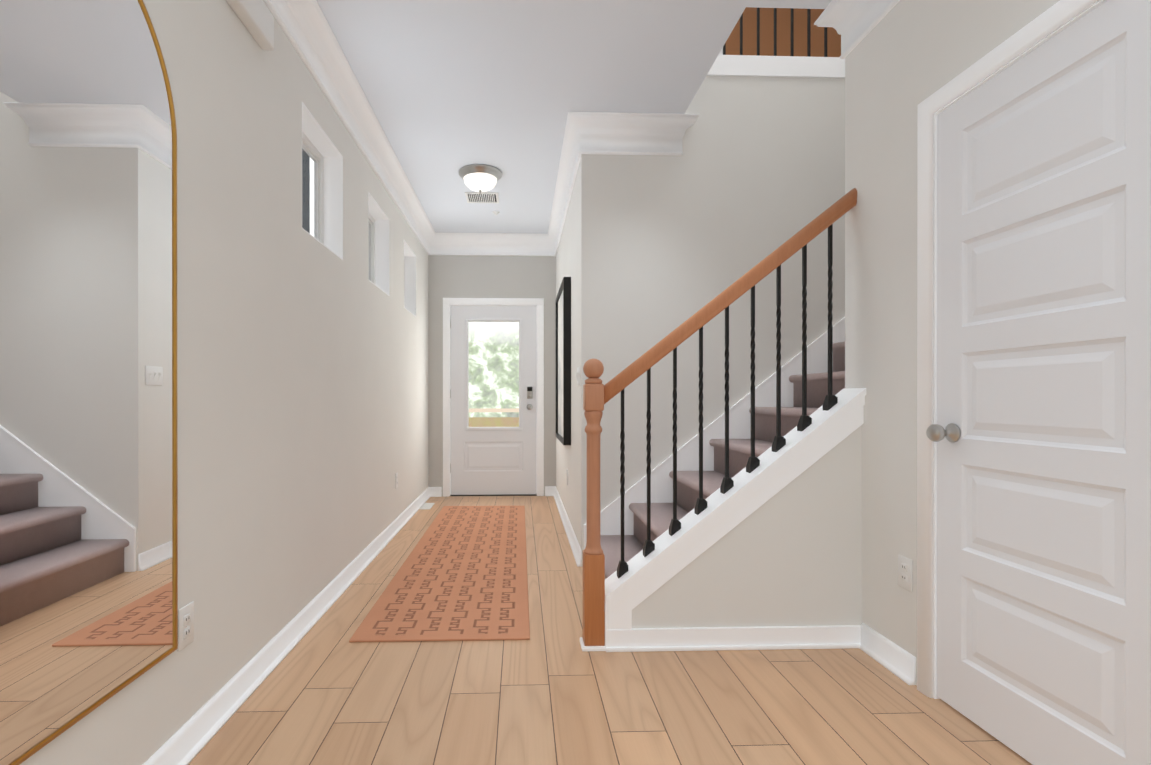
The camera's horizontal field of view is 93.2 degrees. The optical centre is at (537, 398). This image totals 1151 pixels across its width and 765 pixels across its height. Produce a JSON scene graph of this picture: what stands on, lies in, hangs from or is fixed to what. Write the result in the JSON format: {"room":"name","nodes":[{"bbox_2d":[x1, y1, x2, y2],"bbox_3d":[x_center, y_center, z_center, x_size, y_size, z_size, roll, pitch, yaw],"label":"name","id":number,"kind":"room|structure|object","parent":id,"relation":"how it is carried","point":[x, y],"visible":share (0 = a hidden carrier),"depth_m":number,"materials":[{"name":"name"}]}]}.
{"room":"entrance hallway","nodes":[
{"label":"entrance hallway","id":0,"kind":"room"},
{"bbox_2d":[20,0,427,764],"bbox_3d":[-1.119,-0.542,1.812,0.160,3.190,8.290,0,0,-2],"label":"wall","id":1,"kind":"structure","parent":0,"point":[302,398],"depth_m":2.05,"materials":[{"name":"paint"}]},
{"bbox_2d":[0,0,177,764],"bbox_3d":[-1.010,-0.209,1.117,0.014,1.833,0.830,0,0,-2],"label":"mirror","id":2,"kind":"object","parent":1,"relation":"attached to","point":[88,418],"visible":0.92,"depth_m":1.21,"materials":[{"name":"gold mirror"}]},
{"bbox_2d":[177,601,193,650],"bbox_3d":[-1.028,0.665,1.589,0.009,0.118,0.072,0,0,-2],"label":"electrical outlet","id":3,"kind":"object","parent":1,"relation":"attached to","point":[185,625],"visible":0.96,"depth_m":1.58,"materials":[{"name":"white plastic"}]},
{"bbox_2d":[226,0,273,50],"bbox_3d":[-1.019,-1.386,1.934,0.048,0.133,0.270,0,0,-2],"label":"door chime","id":4,"kind":"object","parent":1,"relation":"attached to","point":[256,17],"visible":0.98,"depth_m":1.95,"materials":[{"name":"white plastic"}]},
{"bbox_2d":[143,487,430,764],"bbox_3d":[-1.026,1.002,1.787,0.026,0.102,8.030,0,0,-2],"label":"baseboard","id":5,"kind":"structure","parent":1,"relation":"attached to","point":[192,737],"depth_m":2.03,"materials":[{"name":"white wood"}]},
{"bbox_2d":[302,102,342,259],"bbox_3d":[-1.142,-1.051,2.725,0.144,0.575,0.570,0,0,-2],"label":"window","id":6,"kind":"structure","parent":1,"relation":"in","point":[319,148],"depth_m":2.98,"materials":[{"name":"white wood"}]},
{"bbox_2d":[264,0,435,254],"bbox_3d":[-0.992,-1.629,1.784,0.092,0.215,8.030,0,0,-2],"label":"crown molding","id":7,"kind":"structure","parent":1,"relation":"attached to","point":[306,29],"depth_m":2.96,"materials":[{"name":"white wood"}]},
{"bbox_2d":[368,192,388,295],"bbox_3d":[-1.176,-1.052,3.794,0.144,0.575,0.565,0,0,-2],"label":"window","id":8,"kind":"structure","parent":1,"relation":"in","point":[378,248],"depth_m":4.07,"materials":[{"name":"white"}]},
{"bbox_2d":[395,472,397,488],"bbox_3d":[-1.115,0.649,4.300,0.009,0.118,0.072,0,0,-2],"label":"electrical outlet","id":9,"kind":"object","parent":1,"relation":"attached to","point":[396,480],"visible":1,"depth_m":4.28,"materials":[{"name":"white plastic"}]},
{"bbox_2d":[404,240,415,316],"bbox_3d":[-1.210,-1.054,4.850,0.144,0.575,0.550,0,0,-2],"label":"window","id":10,"kind":"structure","parent":1,"relation":"in","point":[409,280],"depth_m":5.12,"materials":[{"name":"white"}]},
{"bbox_2d":[428,255,555,495],"bbox_3d":[-0.429,-0.548,5.901,1.483,3.190,0.160,0,0,-2],"label":"wall","id":11,"kind":"structure","parent":0,"point":[456,276],"depth_m":5.82,"materials":[{"name":"paint"}]},
{"bbox_2d":[436,233,543,255],"bbox_3d":[-0.476,-1.636,5.772,1.140,0.215,0.092,0,0,-2],"label":"crown molding","id":12,"kind":"structure","parent":11,"relation":"attached to","point":[467,244],"depth_m":5.79,"materials":[{"name":"white"}]},
{"bbox_2d":[450,306,535,494],"bbox_3d":[-0.478,0.019,5.834,0.926,2.032,0.120,0,0,-2],"label":"front door","id":13,"kind":"structure","parent":11,"relation":"in","point":[486,460],"depth_m":5.85,"materials":[{"name":"white wood"}]},
{"bbox_2d":[443,298,543,496],"bbox_3d":[-0.475,-0.013,5.892,1.077,2.120,0.176,0,0,-2],"label":"door frame","id":14,"kind":"structure","parent":11,"relation":"attached to","point":[448,303],"depth_m":5.82,"materials":[{"name":"white wood"}]},
{"bbox_2d":[556,166,578,542],"bbox_3d":[0.292,-0.546,4.679,0.120,3.190,2.330,0,0,-2],"label":"wall","id":15,"kind":"structure","parent":0,"point":[567,265],"depth_m":3.98,"materials":[{"name":"paint"}]},
{"bbox_2d":[556,277,570,444],"bbox_3d":[0.208,-0.281,4.551,0.056,1.266,0.940,0,0,-2],"label":"picture frame","id":16,"kind":"object","parent":15,"relation":"attached to","point":[563,367],"visible":1,"depth_m":4.09,"materials":[{"name":"black wood"}]},
{"bbox_2d":[544,112,587,255],"bbox_3d":[0.190,-1.634,4.568,0.092,0.215,2.542,0,0,-2],"label":"crown molding","id":17,"kind":"structure","parent":15,"relation":"attached to","point":[575,141],"depth_m":3.97,"materials":[{"name":"white wood"}]},
{"bbox_2d":[551,486,580,566],"bbox_3d":[0.213,0.998,4.618,0.043,0.102,2.450,0,0,-2],"label":"baseboard","id":18,"kind":"structure","parent":15,"relation":"attached to","point":[571,536],"depth_m":4.16,"materials":[{"name":"white wood"}]},
{"bbox_2d":[576,366,579,385],"bbox_3d":[0.262,-0.145,3.533,0.014,0.120,0.160,0,0,-2],"label":"switch plate","id":19,"kind":"object","parent":15,"relation":"attached to","point":[578,375],"visible":1,"depth_m":3.50,"materials":[{"name":"white plastic"}]},
{"bbox_2d":[317,0,831,233],"bbox_3d":[0.252,-1.937,1.824,2.583,0.400,8.030,0,0,-2],"label":"ceiling","id":20,"kind":"structure","parent":0,"point":[451,88],"depth_m":2.92,"materials":[{"name":"white paint"}]},
{"bbox_2d":[458,164,501,193],"bbox_3d":[-0.443,-1.658,4.198,0.336,0.165,0.336,0,0,-2],"label":"lamp","id":21,"kind":"object","parent":20,"relation":"attached to","point":[480,178],"visible":1,"depth_m":4.11,"materials":[{"name":"white glass"}]},
{"bbox_2d":[465,192,498,202],"bbox_3d":[-0.479,-1.737,4.707,0.280,0.008,0.240,0,0,-2],"label":"ceiling vent","id":22,"kind":"object","parent":20,"relation":"in","point":[483,197],"visible":0.98,"depth_m":4.70,"materials":[{"name":"white plastic"}]},
{"bbox_2d":[188,496,1031,764],"bbox_3d":[0.172,1.103,1.856,2.743,0.100,8.290,0,0,-2],"label":"floor","id":23,"kind":"structure","parent":0,"point":[327,692],"depth_m":1.88,"materials":[{"name":"brown wood"}]},
{"bbox_2d":[419,503,434,509],"bbox_3d":[-1.070,1.045,5.273,0.100,0.006,0.300,0,0,-2],"label":"floor vent","id":24,"kind":"object","parent":23,"relation":"in","point":[426,506],"visible":0.96,"depth_m":5.24,"materials":[{"name":"white plastic"}]},
{"bbox_2d":[349,506,529,641],"bbox_3d":[-0.470,1.044,3.801,0.780,0.010,2.900,0,0,-2],"label":"rug","id":25,"kind":"object","parent":23,"relation":"on","point":[461,574],"visible":1,"depth_m":3.01,"materials":[{"name":"fabric"}]},
{"bbox_2d":[600,342,844,578],"bbox_3d":[2.524,-0.544,2.958,4.389,3.190,0.976,0,0,-2],"label":"staircase","id":26,"kind":"structure","parent":23,"relation":"on","point":[739,456],"depth_m":3.12,"materials":[{"name":"carpet"}]},
{"bbox_2d":[580,7,865,651],"bbox_3d":[2.470,-1.800,3.748,4.666,5.700,2.867,0,0,-2],"label":"wall","id":27,"kind":"structure","parent":23,"relation":"on","point":[766,554],"depth_m":2.30,"materials":[{"name":"paint"}]},
{"bbox_2d":[584,112,698,155],"bbox_3d":[0.639,-1.632,3.357,0.695,0.215,0.093,0,0,-2],"label":"crown molding","id":28,"kind":"structure","parent":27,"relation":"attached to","point":[609,133],"depth_m":3.38,"materials":[{"name":"white wood"}]},
{"bbox_2d":[583,188,856,645],"bbox_3d":[0.784,0.069,2.333,1.183,1.967,0.098,0,0,-2],"label":"stair railing","id":29,"kind":"object","parent":27,"relation":"on","point":[597,394],"visible":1,"depth_m":2.33,"materials":[{"name":"brown wood"}]},
{"bbox_2d":[579,76,844,566],"bbox_3d":[2.491,-0.545,3.523,4.440,3.190,0.120,0,0,-2],"label":"wall","id":30,"kind":"structure","parent":0,"point":[752,176],"depth_m":3.42,"materials":[{"name":"paint"}]},
{"bbox_2d":[584,317,844,548],"bbox_3d":[2.450,-0.784,3.453,4.325,3.670,0.018,0,0,-2],"label":"trim","id":31,"kind":"structure","parent":30,"relation":"attached to","point":[688,451],"depth_m":3.41,"materials":[{"name":"white wood"}]},
{"bbox_2d":[723,8,826,56],"bbox_3d":[2.798,-2.715,3.520,3.805,1.150,0.080,0,0,-2],"label":"railing","id":32,"kind":"object","parent":30,"relation":"on","point":[792,34],"depth_m":3.48,"materials":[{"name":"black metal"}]},
{"bbox_2d":[706,55,844,77],"bbox_3d":[2.803,-2.092,3.465,3.820,0.125,0.012,0,0,-2],"label":"trim","id":33,"kind":"structure","parent":30,"relation":"attached to","point":[777,66],"depth_m":3.42,"materials":[{"name":"white wood"}]},
{"bbox_2d":[845,0,1059,685],"bbox_3d":[1.509,-1.744,0.140,0.120,5.600,4.583,0,0,-2],"label":"wall","id":34,"kind":"structure","parent":0,"point":[904,59],"depth_m":2.10,"materials":[{"name":"paint"}]},
{"bbox_2d":[814,0,899,58],"bbox_3d":[1.401,-1.627,0.183,0.094,0.215,4.675,0,0,-2],"label":"crown molding","id":35,"kind":"structure","parent":34,"relation":"attached to","point":[853,20],"depth_m":2.34,"materials":[{"name":"white wood"}]},
{"bbox_2d":[859,623,915,684],"bbox_3d":[1.372,1.002,2.146,0.026,0.102,0.305,0,0,-2],"label":"baseboard","id":36,"kind":"structure","parent":34,"relation":"attached to","point":[897,660],"depth_m":2.12,"materials":[{"name":"white wood"}]},
{"bbox_2d":[898,554,911,591],"bbox_3d":[1.383,0.657,2.047,0.009,0.118,0.072,0,0,-2],"label":"electrical outlet","id":37,"kind":"object","parent":34,"relation":"attached to","point":[905,572],"visible":1,"depth_m":2.04,"materials":[{"name":"white plastic"}]},
{"bbox_2d":[917,0,1106,698],"bbox_3d":[1.454,-0.007,1.552,0.139,2.122,0.855,0,0,-2],"label":"door frame","id":38,"kind":"structure","parent":34,"relation":"attached to","point":[1050,23],"depth_m":1.91,"materials":[{"name":"white wood"}]},
{"bbox_2d":[926,0,1150,764],"bbox_3d":[1.385,0.026,1.544,0.116,2.030,0.708,0,0,-2],"label":"closet door","id":39,"kind":"structure","parent":34,"relation":"in","point":[1039,432],"depth_m":1.49,"materials":[{"name":"white wood"}]},
{"label":"outside","id":40,"kind":"structure","parent":0,"visible":0},
{"bbox_2d":[310,158,518,426],"bbox_3d":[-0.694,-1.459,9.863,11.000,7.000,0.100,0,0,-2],"label":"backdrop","id":41,"kind":"structure","parent":40,"point":[498,376],"depth_m":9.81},
{"bbox_3d":[-0.631,1.129,7.898,11.000,0.130,3.840,0,0,-2],"label":"ground","id":42,"kind":"structure","parent":0,"visible":0},
{"bbox_2d":[302,149,309,232],"bbox_3d":[-3.209,-1.700,3.949,0.200,6.500,7.500,0,0,-2],"label":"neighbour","id":43,"kind":"object","parent":42,"relation":"on","point":[306,208],"depth_m":7.55,"materials":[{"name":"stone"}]}
]}

